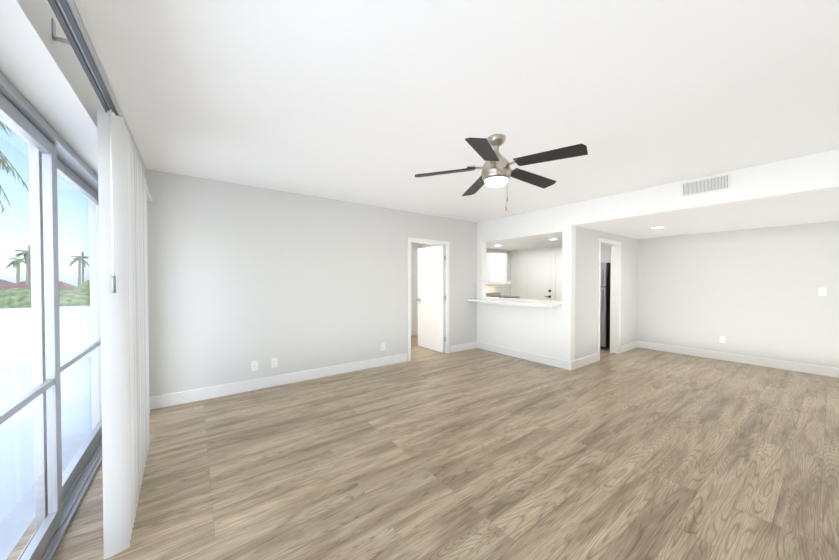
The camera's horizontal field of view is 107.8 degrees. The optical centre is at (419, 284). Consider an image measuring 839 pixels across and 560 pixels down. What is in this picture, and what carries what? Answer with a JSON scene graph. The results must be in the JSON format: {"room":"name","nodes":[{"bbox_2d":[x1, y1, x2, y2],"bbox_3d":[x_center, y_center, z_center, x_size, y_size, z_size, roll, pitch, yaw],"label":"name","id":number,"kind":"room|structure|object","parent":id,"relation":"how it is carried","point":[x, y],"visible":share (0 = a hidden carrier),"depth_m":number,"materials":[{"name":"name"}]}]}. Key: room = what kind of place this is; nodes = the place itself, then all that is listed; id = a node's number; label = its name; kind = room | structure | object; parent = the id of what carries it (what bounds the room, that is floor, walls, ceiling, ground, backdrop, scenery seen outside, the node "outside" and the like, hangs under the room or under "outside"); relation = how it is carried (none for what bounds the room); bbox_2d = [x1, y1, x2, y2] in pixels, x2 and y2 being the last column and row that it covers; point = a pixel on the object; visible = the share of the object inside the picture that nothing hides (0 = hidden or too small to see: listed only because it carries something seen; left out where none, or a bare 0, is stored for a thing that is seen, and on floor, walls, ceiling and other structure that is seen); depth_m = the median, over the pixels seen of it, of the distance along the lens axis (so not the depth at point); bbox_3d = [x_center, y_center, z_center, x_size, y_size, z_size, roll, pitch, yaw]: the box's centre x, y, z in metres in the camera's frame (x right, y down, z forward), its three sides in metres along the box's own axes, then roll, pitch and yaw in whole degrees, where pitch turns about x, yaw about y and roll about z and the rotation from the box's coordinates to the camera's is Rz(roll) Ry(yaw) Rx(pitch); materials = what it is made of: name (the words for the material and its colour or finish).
{"room":"empty living room","nodes":[
{"label":"empty living room","id":0,"kind":"room"},
{"bbox_2d":[0,0,145,429],"bbox_3d":[-1.856,0.077,1.589,0.348,2.440,7.240,-1,1,-36],"label":"wall","id":1,"kind":"structure","parent":0,"point":[42,70],"depth_m":1.20,"materials":[{"name":"white paint"}]},
{"bbox_2d":[0,71,101,559],"bbox_3d":[-1.369,0.273,0.833,0.120,2.068,4.700,-1,1,-36],"label":"window","id":2,"kind":"structure","parent":1,"relation":"in","point":[59,496],"depth_m":1.56,"materials":[{"name":"clear glass"}]},
{"bbox_2d":[47,0,151,558],"bbox_3d":[-1.163,0.190,1.045,0.117,2.169,5.198,-1,1,-36],"label":"vertical blinds","id":3,"kind":"object","parent":1,"relation":"attached to","point":[124,197],"visible":1,"depth_m":1.44,"materials":[{"name":"white plastic"}]},
{"bbox_2d":[74,0,146,169],"bbox_3d":[-1.192,-1.126,0.975,0.008,0.007,5.210,-1,1,-36],"label":"trim","id":4,"kind":"structure","parent":1,"relation":"attached to","point":[83,20],"depth_m":1.59,"materials":[{"name":"white"}]},
{"bbox_2d":[146,169,476,396],"bbox_3d":[-0.805,0.035,4.616,4.940,2.440,0.120,-1,1,-36],"label":"wall","id":5,"kind":"structure","parent":0,"point":[241,277],"depth_m":3.81,"materials":[{"name":"white paint"}]},
{"bbox_2d":[251,361,257,370],"bbox_3d":[-1.982,0.978,3.678,0.070,0.115,0.010,-1,1,-36],"label":"outlet","id":6,"kind":"object","parent":5,"relation":"attached to","point":[254,365],"visible":1,"depth_m":3.68,"materials":[{"name":"white plastic"}]},
{"bbox_2d":[271,358,277,367],"bbox_3d":[-1.805,0.976,3.811,0.070,0.115,0.006,-1,1,-36],"label":"electrical outlet","id":7,"kind":"object","parent":5,"relation":"attached to","point":[274,362],"visible":1,"depth_m":3.81,"materials":[{"name":"white plastic"}]},
{"bbox_2d":[149,353,406,412],"bbox_3d":[-1.476,1.198,4.049,3.167,0.130,0.020,-1,1,-36],"label":"baseboard","id":8,"kind":"structure","parent":5,"relation":"attached to","point":[171,399],"depth_m":3.73,"materials":[{"name":"white wood"}]},
{"bbox_2d":[381,343,384,350],"bbox_3d":[-0.562,0.963,4.729,0.070,0.115,0.006,-1,1,-36],"label":"electrical outlet","id":9,"kind":"object","parent":5,"relation":"attached to","point":[382,346],"visible":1,"depth_m":4.72,"materials":[{"name":"white plastic"}]},
{"bbox_2d":[408,237,449,360],"bbox_3d":[0.134,0.237,5.312,0.910,2.015,0.152,-1,1,-36],"label":"door frame","id":10,"kind":"structure","parent":5,"relation":"attached to","point":[446,244],"depth_m":5.49,"materials":[{"name":"white wood"}]},
{"bbox_2d":[416,245,445,352],"bbox_3d":[0.184,0.258,5.794,0.121,1.943,0.805,-1,1,-36],"label":"door leaf","id":11,"kind":"structure","parent":5,"relation":"in","point":[431,297],"depth_m":5.77,"materials":[{"name":"white paint"},{"name":"wood"},{"name":"brushed nickel"}]},
{"bbox_2d":[450,342,476,352],"bbox_3d":[0.832,1.173,5.754,0.692,0.130,0.020,-1,1,-36],"label":"baseboard","id":12,"kind":"structure","parent":5,"relation":"attached to","point":[471,345],"depth_m":5.74,"materials":[{"name":"white wood"}]},
{"bbox_2d":[411,243,422,330],"bbox_3d":[-0.857,0.004,6.753,7.398,2.440,0.120,-1,1,-36],"label":"wall","id":13,"kind":"structure","parent":0,"point":[415,247],"depth_m":7.23,"materials":[{"name":"white paint"}]},
{"bbox_2d":[411,330,417,336],"bbox_3d":[-1.853,1.171,5.949,4.819,0.130,0.016,-1,1,-36],"label":"baseboard","id":14,"kind":"structure","parent":13,"relation":"attached to","point":[413,333],"depth_m":7.22,"materials":[{"name":"white wood"}]},
{"bbox_2d":[7,336,838,559],"bbox_3d":[1.167,1.316,3.841,7.865,0.100,7.240,-1,1,-36],"label":"floor","id":15,"kind":"structure","parent":0,"point":[482,454],"depth_m":2.16,"materials":[{"name":"brown wood"}]},
{"bbox_2d":[486,292,519,298],"bbox_3d":[1.986,0.712,7.622,0.755,1.000,0.673,-1,1,-36],"label":"range","id":16,"kind":"object","parent":15,"relation":"on","point":[495,294],"visible":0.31,"depth_m":7.61,"materials":[{"name":"silver metal"}]},
{"bbox_2d":[600,263,610,348],"bbox_3d":[3.590,0.404,6.270,0.795,1.655,0.710,-1,1,-36],"label":"fridge","id":17,"kind":"object","parent":15,"relation":"on","point":[605,308],"visible":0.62,"depth_m":5.81,"materials":[{"name":"black metal"}]},
{"bbox_2d":[76,0,838,221],"bbox_3d":[1.167,-1.234,3.804,7.865,0.120,7.240,-1,1,-36],"label":"ceiling","id":18,"kind":"structure","parent":0,"point":[380,103],"depth_m":1.81,"materials":[{"name":"white paint"}]},
{"bbox_2d":[415,134,587,210],"bbox_3d":[0.641,-0.872,2.417,1.234,0.564,1.253,-1,1,-36],"label":"ceiling fan","id":19,"kind":"object","parent":18,"relation":"hanging from","point":[497,171],"visible":1,"depth_m":2.33,"materials":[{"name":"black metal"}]},
{"bbox_2d":[486,249,510,295],"bbox_3d":[1.486,-0.010,7.738,2.458,2.440,0.120,-1,1,-36],"label":"wall","id":20,"kind":"structure","parent":0,"point":[504,289],"depth_m":8.24,"materials":[{"name":"paint"}]},
{"bbox_2d":[486,253,506,280],"bbox_3d":[1.881,-0.435,7.735,0.610,0.690,0.341,-1,1,-36],"label":"upper cabinet","id":21,"kind":"object","parent":20,"relation":"attached to","point":[496,266],"visible":0.96,"depth_m":7.54,"materials":[{"name":"white wood"}]},
{"bbox_2d":[486,281,510,284],"bbox_3d":[1.922,-0.044,7.685,0.600,0.080,0.478,-1,1,-36],"label":"under-cabinet range hood","id":22,"kind":"object","parent":21,"relation":"attached to","point":[497,282],"visible":0.81,"depth_m":7.44,"materials":[{"name":"white metal"}]},
{"bbox_2d":[575,226,638,359],"bbox_3d":[3.268,0.183,5.329,2.458,2.122,0.120,-1,1,-36],"label":"wall","id":23,"kind":"structure","parent":0,"point":[586,299],"depth_m":4.91,"materials":[{"name":"white paint"}]},
{"bbox_2d":[569,353,597,369],"bbox_3d":[2.564,1.188,4.739,0.827,0.130,0.016,-1,1,-36],"label":"baseboard","id":24,"kind":"structure","parent":23,"relation":"attached to","point":[584,361],"depth_m":4.71,"materials":[{"name":"white wood"}]},
{"bbox_2d":[597,238,620,360],"bbox_3d":[3.219,0.242,5.294,0.870,2.005,0.152,-1,1,-36],"label":"door frame","id":25,"kind":"structure","parent":23,"relation":"attached to","point":[615,305],"depth_m":5.49,"materials":[{"name":"white wood"}]},
{"bbox_2d":[620,341,640,352],"bbox_3d":[3.953,1.173,5.762,0.823,0.130,0.020,-1,1,-36],"label":"baseboard","id":26,"kind":"structure","parent":23,"relation":"attached to","point":[633,345],"depth_m":5.77,"materials":[{"name":"white wood"}]},
{"bbox_2d":[423,149,838,360],"bbox_3d":[2.208,0.035,4.592,0.120,2.440,7.000,-1,1,-36],"label":"wall","id":27,"kind":"structure","parent":0,"point":[547,331],"depth_m":4.50,"materials":[{"name":"white paint"}]},
{"bbox_2d":[467,298,561,307],"bbox_3d":[1.769,0.302,5.384,0.890,0.040,1.704,-1,1,-36],"label":"countertop","id":28,"kind":"structure","parent":27,"relation":"on","point":[537,303],"depth_m":5.15,"materials":[{"name":"white stone"}]},
{"bbox_2d":[477,342,572,369],"bbox_3d":[1.668,1.181,5.226,0.024,0.130,1.864,-1,1,-36],"label":"baseboard","id":29,"kind":"structure","parent":27,"relation":"attached to","point":[551,361],"depth_m":5.04,"materials":[{"name":"white wood"}]},
{"bbox_2d":[680,173,730,197],"bbox_3d":[3.073,-1.065,3.300,0.006,0.167,0.408,-1,1,-36],"label":"air vent","id":30,"kind":"object","parent":27,"relation":"in","point":[707,185],"visible":1,"depth_m":3.29,"materials":[{"name":"white metal"}]},
{"bbox_2d":[486,189,838,250],"bbox_3d":[3.424,-1.034,5.101,2.458,0.318,6.400,-1,1,-36],"label":"ceiling","id":31,"kind":"structure","parent":0,"point":[815,207],"depth_m":4.11,"materials":[{"name":"white paint"}]},
{"bbox_2d":[511,221,838,367],"bbox_3d":[4.282,0.013,6.123,0.120,2.440,7.240,-1,1,-36],"label":"wall","id":32,"kind":"structure","parent":0,"point":[751,292],"depth_m":4.86,"materials":[{"name":"white paint"}]},
{"bbox_2d":[522,252,555,300],"bbox_3d":[2.982,0.205,7.739,0.050,2.010,0.920,-1,1,-36],"label":"entry door","id":33,"kind":"structure","parent":32,"relation":"in","point":[538,276],"depth_m":7.72,"materials":[{"name":"white wood"}]},
{"bbox_2d":[719,336,725,342],"bbox_3d":[5.002,0.908,5.054,0.006,0.115,0.070,-1,1,-36],"label":"electrical outlet","id":34,"kind":"object","parent":32,"relation":"attached to","point":[722,339],"visible":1,"depth_m":5.05,"materials":[{"name":"white plastic"}]},
{"bbox_2d":[637,341,838,377],"bbox_3d":[5.287,1.189,4.664,0.018,0.130,3.372,-1,1,-36],"label":"baseboard","id":35,"kind":"structure","parent":32,"relation":"attached to","point":[779,364],"depth_m":4.81,"materials":[{"name":"white wood"}]},
{"bbox_2d":[818,288,826,295],"bbox_3d":[5.589,0.100,4.246,0.008,0.115,0.070,-1,1,-36],"label":"light switch","id":36,"kind":"object","parent":32,"relation":"attached to","point":[822,291],"visible":1,"depth_m":4.24,"materials":[{"name":"white plastic"}]},
{"label":"outside","id":37,"kind":"structure","parent":0,"visible":0},
{"bbox_2d":[0,357,91,559],"bbox_3d":[-5.819,1.553,-4.426,13.199,0.260,16.000,-1,1,-36],"label":"ground","id":38,"kind":"structure","parent":37,"point":[3,491],"depth_m":2.65,"materials":[{"name":"white"}]},
{"bbox_2d":[0,306,90,365],"bbox_3d":[-10.787,1.017,1.998,12.950,1.150,0.310,-1,1,-36],"label":"parapet","id":39,"kind":"object","parent":38,"relation":"on","point":[9,331],"depth_m":5.04,"materials":[{"name":"white paint"}]},
{"bbox_3d":[-62.099,3.941,33.761,120.000,0.200,111.750,-1,1,-36],"label":"lawn","id":40,"kind":"structure","parent":37,"visible":0},
{"bbox_2d":[14,245,30,289],"bbox_3d":[-36.579,0.111,28.781,1.800,7.600,0.156,-1,1,-36],"label":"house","id":41,"kind":"structure","parent":40,"relation":"on","point":[29,256],"depth_m":28.73,"materials":[{"name":"beige"}]},
{"bbox_2d":[0,281,74,290],"bbox_3d":[-42.418,1.731,34.437,6.300,4.200,6.800,-1,1,-36],"label":"house","id":42,"kind":"structure","parent":40,"relation":"on","point":[9,285],"depth_m":34.78,"materials":[{"name":"red"}]},
{"bbox_2d":[0,121,88,284],"bbox_3d":[-28.578,-0.535,20.488,15.122,9.136,47.000,-1,1,-36],"label":"palm trees","id":43,"kind":"object","parent":40,"relation":"on","point":[15,262],"depth_m":33.03,"materials":[{"name":"green plant"}]},
{"bbox_2d":[0,280,89,308],"bbox_3d":[-46.305,3.308,33.078,28.327,8.307,44.341,-1,1,-36],"label":"trees","id":44,"kind":"object","parent":40,"relation":"on","point":[13,303],"depth_m":27.29,"materials":[{"name":"green plant"}]},
{"bbox_2d":[71,252,85,281],"bbox_3d":[-39.129,0.014,35.599,1.800,7.600,0.156,-1,1,-36],"label":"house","id":45,"kind":"structure","parent":40,"relation":"on","point":[81,252],"depth_m":35.51,"materials":[{"name":"beige"}]}
]}

